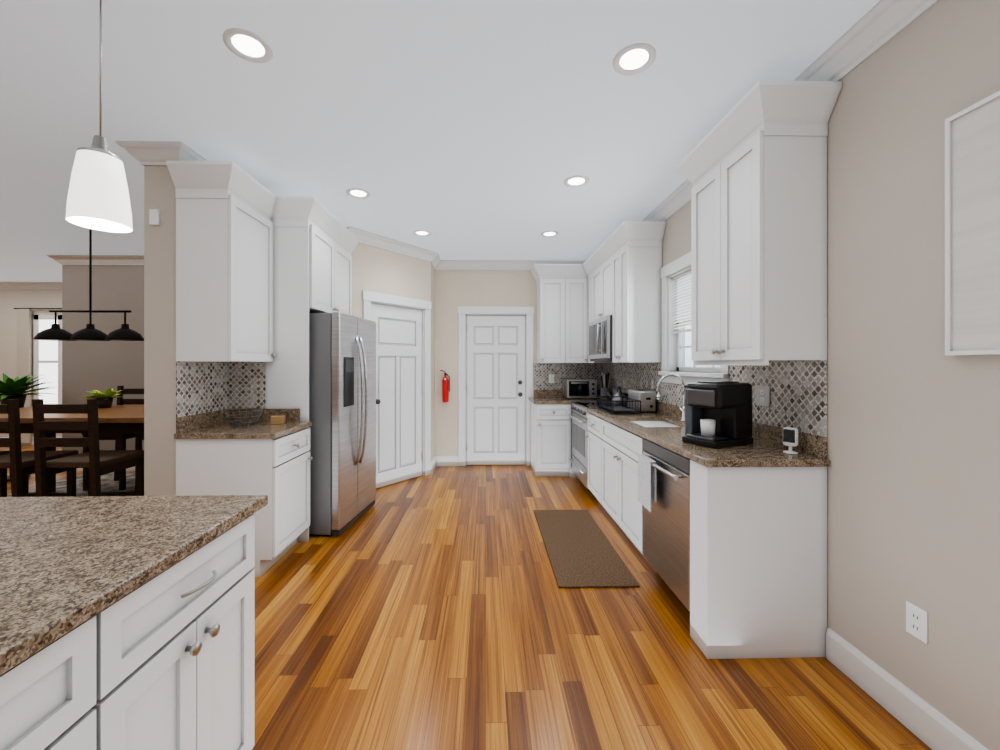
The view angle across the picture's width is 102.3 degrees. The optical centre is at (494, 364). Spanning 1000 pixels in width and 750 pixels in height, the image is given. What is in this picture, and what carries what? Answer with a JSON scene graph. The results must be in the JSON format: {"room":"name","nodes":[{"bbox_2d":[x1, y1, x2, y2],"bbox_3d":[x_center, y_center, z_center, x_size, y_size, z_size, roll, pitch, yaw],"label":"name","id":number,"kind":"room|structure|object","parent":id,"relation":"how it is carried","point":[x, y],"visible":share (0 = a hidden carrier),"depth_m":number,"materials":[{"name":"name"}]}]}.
{"room":"kitchen","nodes":[
{"label":"kitchen","id":0,"kind":"room"},
{"bbox_2d":[0,265,143,453],"bbox_3d":[-3.769,-0.011,2.438,11.010,2.740,11.500,0,0,-1],"label":"wall","id":1,"kind":"structure","parent":0,"point":[100,366],"depth_m":5.17,"materials":[{"name":"beige paint"}]},
{"bbox_2d":[0,282,61,288],"bbox_3d":[-7.258,-1.326,6.767,3.380,0.105,0.095,0,0,-1],"label":"crown molding","id":2,"kind":"structure","parent":1,"relation":"attached to","point":[3,285],"depth_m":6.75,"materials":[{"name":"white wood"}]},
{"bbox_2d":[0,437,61,444],"bbox_3d":[-7.303,1.292,6.805,3.470,0.140,0.016,0,0,-1],"label":"baseboard","id":3,"kind":"structure","parent":1,"relation":"attached to","point":[32,443],"depth_m":6.78,"materials":[{"name":"wood"}]},
{"bbox_2d":[14,308,61,442],"bbox_3d":[-7.528,0.181,6.772,1.020,2.262,0.072,0,0,-1],"label":"living room window","id":4,"kind":"structure","parent":1,"relation":"in","point":[48,359],"depth_m":6.79,"materials":[{"name":"glass"},{"name":"dark grey plastic"}]},
{"bbox_2d":[47,255,143,264],"bbox_3d":[-3.964,-1.327,5.138,3.325,0.105,0.095,0,0,-1],"label":"crown molding","id":5,"kind":"structure","parent":1,"relation":"attached to","point":[62,259],"depth_m":5.11,"materials":[{"name":"white wood"}]},
{"bbox_2d":[76,466,134,470],"bbox_3d":[-3.926,1.291,5.177,3.246,0.140,0.016,0,0,-1],"label":"baseboard","id":6,"kind":"structure","parent":1,"relation":"attached to","point":[131,468],"depth_m":5.15,"materials":[{"name":"white wood"}]},
{"bbox_2d":[116,141,166,165],"bbox_3d":[-2.321,-1.327,3.798,0.095,0.105,2.625,0,0,-1],"label":"crown molding","id":7,"kind":"structure","parent":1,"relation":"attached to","point":[141,152],"depth_m":2.53,"materials":[{"name":"white wood"}]},
{"bbox_2d":[160,141,206,163],"bbox_3d":[-2.004,-1.328,3.285,0.095,0.105,1.585,0,0,-1],"label":"crown molding","id":8,"kind":"structure","parent":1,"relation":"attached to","point":[169,150],"depth_m":2.54,"materials":[{"name":"white wood"}]},
{"bbox_2d":[230,408,301,419],"bbox_3d":[-1.760,0.388,3.081,0.525,0.100,0.018,0,0,-1],"label":"backsplash","id":9,"kind":"structure","parent":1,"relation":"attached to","point":[291,413],"depth_m":3.07,"materials":[{"name":"brown stone"}]},
{"bbox_2d":[346,226,355,236],"bbox_3d":[-1.702,-1.327,4.037,0.511,0.105,0.095,0,0,-1],"label":"crown molding","id":10,"kind":"structure","parent":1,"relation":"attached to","point":[353,230],"depth_m":4.06,"materials":[{"name":"white wood"}]},
{"bbox_2d":[356,228,443,267],"bbox_3d":[-1.116,-1.327,4.702,0.837,0.105,1.170,0,0,-1],"label":"crown molding","id":11,"kind":"structure","parent":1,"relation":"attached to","point":[368,238],"depth_m":4.55,"materials":[{"name":"white wood"}]},
{"bbox_2d":[431,456,435,473],"bbox_3d":[-0.799,1.291,5.191,0.025,0.140,0.422,0,0,-1],"label":"baseboard","id":12,"kind":"structure","parent":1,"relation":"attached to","point":[433,463],"depth_m":5.16,"materials":[{"name":"white wood"}]},
{"bbox_2d":[434,260,584,269],"bbox_3d":[0.284,-1.326,5.379,2.180,0.105,0.095,0,0,-1],"label":"crown molding","id":13,"kind":"structure","parent":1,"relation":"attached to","point":[448,264],"depth_m":5.36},
{"bbox_2d":[642,0,939,220],"bbox_3d":[1.515,-1.329,1.287,0.095,0.105,8.330,0,0,-1],"label":"crown molding","id":14,"kind":"structure","parent":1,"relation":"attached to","point":[872,30],"depth_m":1.68,"materials":[{"name":"white wood"}]},
{"bbox_2d":[144,166,175,495],"bbox_3d":[-2.171,-0.010,3.968,0.210,2.740,2.770,0,0,-1],"label":"wall","id":15,"kind":"structure","parent":0,"point":[159,188],"depth_m":2.58,"materials":[{"name":"beige paint"}]},
{"bbox_2d":[149,209,159,224],"bbox_3d":[-2.174,-0.941,2.573,0.055,0.100,0.019,0,0,-1],"label":"sensor","id":16,"kind":"object","parent":15,"relation":"attached to","point":[154,216],"visible":1,"depth_m":2.56,"materials":[{"name":"white plastic"}]},
{"bbox_2d":[176,408,229,431],"bbox_3d":[-2.027,0.387,2.825,0.020,0.100,0.518,0,0,-1],"label":"backsplash","id":17,"kind":"structure","parent":15,"relation":"attached to","point":[200,419],"depth_m":2.77,"materials":[{"name":"brown stone"}]},
{"bbox_2d":[176,192,277,363],"bbox_3d":[-1.864,-0.556,2.830,0.345,1.070,0.520,0,0,-1],"label":"upper cabinet","id":18,"kind":"object","parent":15,"relation":"attached to","point":[262,272],"depth_m":2.57,"materials":[{"name":"white wood"}]},
{"bbox_2d":[278,220,351,323],"bbox_3d":[-1.740,-0.765,3.583,0.625,0.650,0.934,0,0,-1],"label":"upper cabinet","id":19,"kind":"object","parent":15,"relation":"attached to","point":[315,271],"depth_m":3.12,"materials":[{"name":"white wood"}]},
{"bbox_2d":[351,242,367,317],"bbox_3d":[-1.686,-0.010,4.138,0.709,2.740,0.110,0,0,-1],"label":"wall","id":20,"kind":"structure","parent":0,"point":[359,255],"depth_m":4.21,"materials":[{"name":"beige paint"}]},
{"bbox_2d":[362,290,430,475],"bbox_3d":[-1.097,0.291,4.607,0.644,2.140,0.766,0,0,-1],"label":"door frame","id":21,"kind":"structure","parent":20,"relation":"attached to","point":[370,297],"depth_m":4.92,"materials":[{"name":"white wood"}]},
{"bbox_2d":[371,303,422,487],"bbox_3d":[-1.127,0.345,4.640,0.504,2.016,0.600,0,0,-1],"label":"door leaf","id":22,"kind":"structure","parent":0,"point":[399,393],"depth_m":4.63,"materials":[{"name":"white wood"}]},
{"bbox_2d":[0,0,879,281],"bbox_3d":[-3.721,-1.431,2.540,11.110,0.100,11.900,0,0,-1],"label":"ceiling","id":23,"kind":"structure","parent":0,"point":[471,129],"depth_m":2.12,"materials":[{"name":"paint"}]},
{"bbox_2d":[34,229,143,340],"bbox_3d":[-3.803,-0.805,3.788,0.916,1.150,0.276,0,0,-1],"label":"dining pendant light","id":24,"kind":"object","parent":23,"relation":"hanging from","point":[89,332],"visible":0.9,"depth_m":3.76,"materials":[{"name":"black metal"}]},
{"bbox_2d":[66,0,132,232],"bbox_3d":[-1.361,-0.931,1.390,0.166,0.900,0.166,0,0,-1],"label":"pendant lamp","id":25,"kind":"object","parent":23,"relation":"hanging from","point":[98,198],"visible":1,"depth_m":1.35,"materials":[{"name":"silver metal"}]},
{"bbox_2d":[222,28,272,62],"bbox_3d":[-1.068,-1.379,1.747,0.188,0.006,0.188,0,0,-1],"label":"recessed light","id":26,"kind":"object","parent":23,"relation":"in","point":[248,47],"visible":1,"depth_m":1.74,"materials":[{"name":"white"}]},
{"bbox_2d":[346,188,369,198],"bbox_3d":[-1.101,-1.378,3.247,0.188,0.006,0.188,0,0,-1],"label":"recessed light","id":27,"kind":"object","parent":23,"relation":"in","point":[358,193],"visible":1,"depth_m":3.25,"materials":[{"name":"white"}]},
{"bbox_2d":[413,230,430,235],"bbox_3d":[-0.761,-1.377,4.224,0.188,0.006,0.188,0,0,-1],"label":"recessed light","id":28,"kind":"object","parent":23,"relation":"in","point":[422,233],"visible":1,"depth_m":4.22,"materials":[{"name":"white"}]},
{"bbox_2d":[541,231,558,236],"bbox_3d":[0.578,-1.377,4.253,0.188,0.006,0.188,0,0,-1],"label":"recessed light","id":29,"kind":"object","parent":23,"relation":"in","point":[548,234],"visible":1,"depth_m":4.26,"materials":[{"name":"white"}]},
{"bbox_2d":[564,175,588,186],"bbox_3d":[0.615,-1.378,3.033,0.188,0.006,0.188,0,0,-1],"label":"recessed light","id":30,"kind":"object","parent":23,"relation":"in","point":[576,181],"visible":1,"depth_m":3.04,"materials":[{"name":"white"}]},
{"bbox_2d":[612,43,655,74],"bbox_3d":[0.630,-1.379,1.823,0.188,0.006,0.188,0,0,-1],"label":"recessed light","id":31,"kind":"object","parent":23,"relation":"in","point":[634,59],"visible":1,"depth_m":1.82,"materials":[{"name":"white"}]},
{"bbox_2d":[368,260,536,460],"bbox_3d":[-0.419,-0.009,5.511,3.780,2.740,0.200,0,0,-1],"label":"wall","id":32,"kind":"structure","parent":0,"point":[446,290],"depth_m":5.41,"materials":[{"name":"beige paint"}]},
{"bbox_2d":[439,370,449,401],"bbox_3d":[-0.665,0.286,5.356,0.136,0.430,0.096,0,0,-1],"label":"fire extinguisher","id":33,"kind":"object","parent":32,"relation":"attached to","point":[445,388],"visible":1,"depth_m":5.33,"materials":[{"name":"red metal"}]},
{"bbox_2d":[436,456,457,465],"bbox_3d":[-0.637,1.291,5.397,0.300,0.140,0.016,0,0,-1],"label":"baseboard","id":34,"kind":"structure","parent":32,"relation":"attached to","point":[440,460],"depth_m":5.39,"materials":[{"name":"white wood"}]},
{"bbox_2d":[466,315,524,464],"bbox_3d":[0.014,0.345,5.429,0.797,2.016,0.102,0,0,-1],"label":"door leaf","id":35,"kind":"structure","parent":32,"relation":"in","point":[495,390],"depth_m":5.44,"materials":[{"name":"white wood"}]},
{"bbox_2d":[458,306,533,465],"bbox_3d":[0.015,0.291,5.457,1.025,2.140,0.125,0,0,-1],"label":"door frame","id":36,"kind":"structure","parent":32,"relation":"attached to","point":[528,312],"depth_m":5.40,"materials":[{"name":"white wood"}]},
{"bbox_2d":[549,374,553,382],"bbox_3d":[0.763,0.191,5.419,0.072,0.116,0.007,0,0,-1],"label":"outlet","id":37,"kind":"object","parent":32,"relation":"attached to","point":[551,378],"visible":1,"depth_m":5.42,"materials":[{"name":"white plastic"}]},
{"bbox_2d":[537,276,572,363],"bbox_3d":[0.756,-0.554,5.259,0.378,1.070,0.345,0,0,-1],"label":"upper cabinet","id":38,"kind":"object","parent":32,"relation":"attached to","point":[554,293],"depth_m":5.09,"materials":[{"name":"white wood"}]},
{"bbox_2d":[534,388,600,395],"bbox_3d":[0.986,0.389,5.426,0.925,0.100,0.020,0,0,-1],"label":"backsplash","id":39,"kind":"structure","parent":32,"relation":"attached to","point":[537,391],"depth_m":5.41,"materials":[{"name":"brown stone"}]},
{"bbox_2d":[573,276,580,363],"bbox_3d":[1.003,-0.554,5.264,0.348,1.070,0.345,0,0,-1],"label":"upper cabinet","id":40,"kind":"object","parent":32,"relation":"attached to","point":[576,279],"depth_m":5.10,"materials":[{"name":"white wood"}]},
{"bbox_2d":[0,445,931,749],"bbox_3d":[-3.721,1.409,2.538,11.110,0.100,11.900,0,0,-1],"label":"floor","id":41,"kind":"structure","parent":0,"point":[436,609],"depth_m":1.88,"materials":[{"name":"brown wood"}]},
{"bbox_2d":[7,447,30,480],"bbox_3d":[-5.704,0.938,4.767,0.292,0.820,0.300,0,0,-1],"label":"plant stand","id":42,"kind":"object","parent":41,"relation":"on","point":[9,477],"visible":0.17,"depth_m":4.74,"materials":[{"name":"brown wood"}]},
{"bbox_2d":[0,373,58,407],"bbox_3d":[-5.682,0.315,4.732,0.805,0.425,0.825,0,0,-1],"label":"fern plant","id":43,"kind":"object","parent":42,"relation":"on","point":[17,387],"visible":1,"depth_m":4.71,"materials":[{"name":"green plant"}]},
{"bbox_2d":[7,473,135,496],"bbox_3d":[-3.753,1.354,3.788,2.600,0.011,2.500,0,0,-1],"label":"dining rug","id":44,"kind":"object","parent":41,"relation":"on","point":[109,483],"depth_m":4.49,"materials":[{"name":"grey fabric"}]},
{"bbox_2d":[0,451,9,496],"bbox_3d":[-4.167,0.797,3.058,0.420,1.100,0.464,0,0,-1],"label":"dining chair","id":45,"kind":"object","parent":44,"relation":"on","point":[3,482],"visible":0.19,"depth_m":3.25,"materials":[{"name":"brown wood"}]},
{"bbox_2d":[0,399,77,496],"bbox_3d":[-3.617,0.797,3.069,0.420,1.100,0.464,0,0,-1],"label":"dining chair","id":46,"kind":"object","parent":44,"relation":"on","point":[18,463],"visible":0.71,"depth_m":2.89,"materials":[{"name":"brown wood"}]},
{"bbox_2d":[0,405,143,491],"bbox_3d":[-3.753,0.890,3.788,2.000,0.915,1.050,0,0,-1],"label":"dining table","id":47,"kind":"object","parent":44,"relation":"on","point":[121,419],"visible":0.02,"depth_m":3.37,"materials":[{"name":"brown wood"}]},
{"bbox_2d":[80,388,122,407],"bbox_3d":[-3.903,0.334,4.041,0.342,0.196,0.398,0,0,-1],"label":"potted plant","id":48,"kind":"object","parent":47,"relation":"on","point":[105,399],"visible":1,"depth_m":4.00,"materials":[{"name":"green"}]},
{"bbox_2d":[32,399,143,496],"bbox_3d":[-3.067,0.797,3.081,0.420,1.100,0.464,0,0,-1],"label":"dining chair","id":49,"kind":"object","parent":44,"relation":"on","point":[96,461],"visible":0.75,"depth_m":2.88,"materials":[{"name":"brown wood"}]},
{"bbox_2d":[81,386,143,490],"bbox_3d":[-4.199,0.798,4.521,0.420,1.100,0.464,0,0,-1],"label":"dining chair","id":50,"kind":"object","parent":44,"relation":"on","point":[120,444],"visible":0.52,"depth_m":4.33,"materials":[{"name":"brown wood"}]},
{"bbox_2d":[134,433,143,489],"bbox_3d":[-3.649,0.798,4.533,0.420,1.100,0.464,0,0,-1],"label":"dining chair","id":51,"kind":"object","parent":44,"relation":"on","point":[139,437],"visible":0.15,"depth_m":4.32,"materials":[{"name":"brown wood"}]},
{"bbox_2d":[0,503,267,749],"bbox_3d":[-1.277,0.915,0.155,1.114,0.885,2.328,0,0,-1],"label":"kitchen island","id":52,"kind":"object","parent":41,"relation":"on","point":[127,622],"depth_m":0.93,"materials":[{"name":"white wood"}]},
{"bbox_2d":[0,495,267,670],"bbox_3d":[-1.304,0.453,0.145,1.140,0.034,2.390,0,0,-1],"label":"island countertop","id":53,"kind":"structure","parent":52,"relation":"on","point":[62,558],"depth_m":0.97,"materials":[{"name":"brown stone"}]},
{"bbox_2d":[176,428,312,576],"bbox_3d":[-1.724,0.917,2.832,0.625,0.885,0.520,0,0,-1],"label":"base cabinet","id":54,"kind":"object","parent":41,"relation":"on","point":[279,469],"depth_m":2.58,"materials":[{"name":"white wood"}]},
{"bbox_2d":[174,420,311,439],"bbox_3d":[-1.718,0.454,2.822,0.637,0.034,0.538,0,0,-1],"label":"countertop","id":55,"kind":"structure","parent":54,"relation":"on","point":[262,429],"depth_m":2.66,"materials":[{"name":"brown stone"}]},
{"bbox_2d":[224,408,262,426],"bbox_3d":[-1.782,0.378,2.861,0.235,0.115,0.235,0,0,-1],"label":"wire basket","id":56,"kind":"object","parent":55,"relation":"on","point":[240,420],"visible":1,"depth_m":2.86,"materials":[{"name":"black metal"}]},
{"bbox_2d":[270,415,285,423],"bbox_3d":[-1.605,0.409,2.985,0.090,0.055,0.070,0,0,-18],"label":"wooden box","id":57,"kind":"object","parent":55,"relation":"on","point":[280,419],"visible":0.98,"depth_m":2.96,"materials":[{"name":"brown wood"}]},
{"bbox_2d":[309,312,375,535],"bbox_3d":[-1.512,0.472,3.552,0.811,1.775,0.750,0,0,5],"label":"refrigerator","id":58,"kind":"object","parent":41,"relation":"on","point":[342,383],"visible":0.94,"depth_m":3.18,"materials":[{"name":"grey metal"}]},
{"bbox_2d":[531,404,572,477],"bbox_3d":[0.698,0.918,5.117,0.415,0.885,0.625,0,0,-1],"label":"base cabinet","id":59,"kind":"object","parent":41,"relation":"on","point":[551,425],"depth_m":4.81,"materials":[{"name":"white wood"}]},
{"bbox_2d":[529,396,608,403],"bbox_3d":[0.967,0.456,5.131,1.014,0.034,0.609,0,0,-1],"label":"countertop","id":60,"kind":"structure","parent":59,"relation":"on","point":[536,399],"depth_m":5.06,"materials":[{"name":"brown stone"}]},
{"bbox_2d":[563,379,596,398],"bbox_3d":[1.107,0.315,5.230,0.380,0.245,0.327,0,0,-1],"label":"toaster oven","id":61,"kind":"object","parent":60,"relation":"on","point":[579,388],"visible":1,"depth_m":5.10,"materials":[{"name":"silver metal"}]},
{"bbox_2d":[601,372,609,399],"bbox_3d":[1.372,0.267,4.999,0.121,0.341,0.116,0,0,-1],"label":"utensil crock","id":62,"kind":"object","parent":60,"relation":"on","point":[605,381],"visible":0.81,"depth_m":4.96,"materials":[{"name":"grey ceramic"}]},
{"bbox_2d":[534,510,639,587],"bbox_3d":[0.623,1.354,3.097,0.500,0.010,1.290,0,0,-1],"label":"area rug","id":63,"kind":"object","parent":41,"relation":"on","point":[581,552],"visible":1,"depth_m":2.89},
{"bbox_2d":[585,413,596,497],"bbox_3d":[1.221,0.918,3.783,0.564,0.885,0.551,0,0,-1],"label":"base cabinet","id":64,"kind":"object","parent":41,"relation":"on","point":[592,420],"depth_m":3.90,"materials":[{"name":"white wood"}]},
{"bbox_2d":[568,389,628,488],"bbox_3d":[1.174,0.826,4.444,0.611,1.070,0.760,0,0,-1],"label":"range","id":65,"kind":"object","parent":41,"relation":"on","point":[580,430],"visible":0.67,"depth_m":4.37,"materials":[{"name":"silver metal"}]},
{"bbox_2d":[607,386,627,405],"bbox_3d":[1.296,0.330,4.267,0.213,0.202,0.170,0,0,-1],"label":"kettle","id":66,"kind":"object","parent":65,"relation":"on","point":[619,393],"visible":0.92,"depth_m":4.21,"materials":[{"name":"silver metal"}]},
{"bbox_2d":[637,438,689,610],"bbox_3d":[1.206,0.919,2.329,0.598,0.881,0.606,0,0,-1],"label":"dishwasher","id":67,"kind":"object","parent":41,"relation":"on","point":[663,486],"visible":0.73,"depth_m":2.27,"materials":[{"name":"grey metal"}]},
{"bbox_2d":[597,416,732,575],"bbox_3d":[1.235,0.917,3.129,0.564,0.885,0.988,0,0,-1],"label":"base cabinet","id":68,"kind":"object","parent":41,"relation":"on","point":[711,489],"depth_m":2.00,"materials":[{"name":"white wood"}]},
{"bbox_2d":[586,408,829,467],"bbox_3d":[1.233,0.454,2.952,0.576,0.034,2.213,0,0,-1],"label":"countertop","id":69,"kind":"structure","parent":68,"relation":"on","point":[758,454],"depth_m":2.05,"materials":[{"name":"brown stone"}]},
{"bbox_2d":[597,396,641,414],"bbox_3d":[1.140,0.375,3.724,0.260,0.124,0.480,0,0,-1],"label":"dish rack","id":70,"kind":"object","parent":69,"relation":"on","point":[611,409],"visible":1,"depth_m":3.61,"materials":[{"name":"black metal"}]},
{"bbox_2d":[628,389,655,412],"bbox_3d":[1.376,0.336,3.773,0.155,0.202,0.312,0,0,-1],"label":"toaster","id":71,"kind":"object","parent":69,"relation":"on","point":[646,398],"visible":0.96,"depth_m":3.63,"materials":[{"name":"silver metal"}]},
{"bbox_2d":[633,420,684,427],"bbox_3d":[1.231,0.565,3.105,0.379,0.210,0.584,0,0,-1],"label":"sink","id":72,"kind":"object","parent":69,"relation":"in","point":[648,423],"depth_m":3.19,"materials":[{"name":"white ceramic"}]},
{"bbox_2d":[657,372,684,419],"bbox_3d":[1.371,0.253,3.083,0.242,0.370,0.260,0,0,-1],"label":"faucet","id":73,"kind":"object","parent":69,"relation":"on","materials":[{"name":"silver metal"}]},
{"bbox_2d":[682,381,753,448],"bbox_3d":[1.225,0.264,2.263,0.310,0.343,0.267,0,0,-24],"label":"coffee maker","id":74,"kind":"object","parent":69,"relation":"on","point":[718,414],"visible":1,"depth_m":2.18,"materials":[{"name":"black plastic"}]},
{"bbox_2d":[783,427,797,453],"bbox_3d":[1.456,0.373,1.984,0.062,0.125,0.064,0,0,-1],"label":"security camera","id":75,"kind":"object","parent":69,"relation":"on","point":[790,437],"visible":1,"depth_m":1.97,"materials":[{"name":"white plastic"}]},
{"bbox_2d":[662,0,999,749],"bbox_3d":[1.660,-0.011,1.405,0.200,2.740,8.800,0,0,-1],"label":"wall","id":76,"kind":"structure","parent":0,"point":[914,462],"depth_m":1.51,"materials":[{"name":"beige paint"}]},
{"bbox_2d":[581,272,608,363],"bbox_3d":[1.302,-0.554,4.939,0.353,1.070,0.358,0,0,-1],"label":"upper cabinet","id":77,"kind":"object","parent":76,"relation":"attached to","point":[587,280],"depth_m":5.09,"materials":[{"name":"white wood"}]},
{"bbox_2d":[593,260,608,320],"bbox_3d":[1.331,-0.796,4.439,0.315,0.588,0.760,0,0,-1],"label":"upper cabinet","id":78,"kind":"object","parent":76,"relation":"attached to","point":[601,273],"depth_m":4.43,"materials":[{"name":"white wood"}]},
{"bbox_2d":[588,315,611,360],"bbox_3d":[1.277,-0.268,4.437,0.402,0.457,0.750,0,0,-1],"label":"microwave","id":79,"kind":"object","parent":78,"relation":"attached to","point":[600,339],"visible":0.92,"depth_m":4.25,"materials":[{"name":"grey metal"}]},
{"bbox_2d":[609,240,662,363],"bbox_3d":[1.344,-0.555,3.868,0.315,1.070,0.498,0,0,-1],"label":"upper cabinet","id":80,"kind":"object","parent":76,"relation":"attached to","point":[635,283],"depth_m":3.62,"materials":[{"name":"white wood"}]},
{"bbox_2d":[651,378,654,390],"bbox_3d":[1.491,0.190,3.801,0.007,0.116,0.072,0,0,-1],"label":"outlet","id":81,"kind":"object","parent":76,"relation":"attached to","point":[652,384],"visible":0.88,"depth_m":3.79,"materials":[{"name":"white plastic"}]},
{"bbox_2d":[658,252,728,384],"bbox_3d":[1.578,-0.353,3.113,0.210,1.025,1.010,0,0,-1],"label":"kitchen window","id":82,"kind":"structure","parent":76,"relation":"in","point":[675,276],"depth_m":3.46,"materials":[{"name":"white"}]},
{"bbox_2d":[610,392,828,459],"bbox_3d":[1.496,0.388,3.659,0.019,0.100,3.575,0,0,-1],"label":"backsplash","id":83,"kind":"structure","parent":76,"relation":"attached to","point":[809,442],"depth_m":2.13,"materials":[{"name":"brown stone"}]},
{"bbox_2d":[691,124,827,363],"bbox_3d":[1.380,-0.556,2.184,0.315,1.070,0.630,0,0,-1],"label":"upper cabinet","id":84,"kind":"object","parent":76,"relation":"attached to","point":[751,166],"depth_m":1.87,"materials":[{"name":"white wood"}]},
{"bbox_2d":[755,385,769,406],"bbox_3d":[1.523,0.179,2.292,0.007,0.116,0.120,0,0,-1],"label":"outlet","id":85,"kind":"object","parent":76,"relation":"attached to","point":[762,395],"visible":1,"depth_m":2.29,"materials":[{"name":"white plastic"}]},
{"bbox_2d":[826,628,987,749],"bbox_3d":[1.594,1.287,-0.550,0.016,0.140,4.835,0,0,-1],"label":"baseboard","id":86,"kind":"structure","parent":76,"relation":"attached to","point":[924,721],"depth_m":1.54,"materials":[{"name":"white wood"}]},
{"bbox_2d":[906,601,927,643],"bbox_3d":[1.554,0.949,1.485,0.007,0.116,0.072,0,0,-1],"label":"outlet","id":87,"kind":"object","parent":76,"relation":"attached to","point":[916,622],"visible":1,"depth_m":1.48,"materials":[{"name":"white plastic"}]},
{"bbox_2d":[945,91,999,354],"bbox_3d":[1.554,-0.432,0.885,0.030,0.800,0.966,0,0,-1],"label":"framed picture","id":88,"kind":"object","parent":76,"relation":"attached to","point":[972,229],"visible":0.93,"depth_m":1.29,"materials":[{"name":"wood"}]}
]}

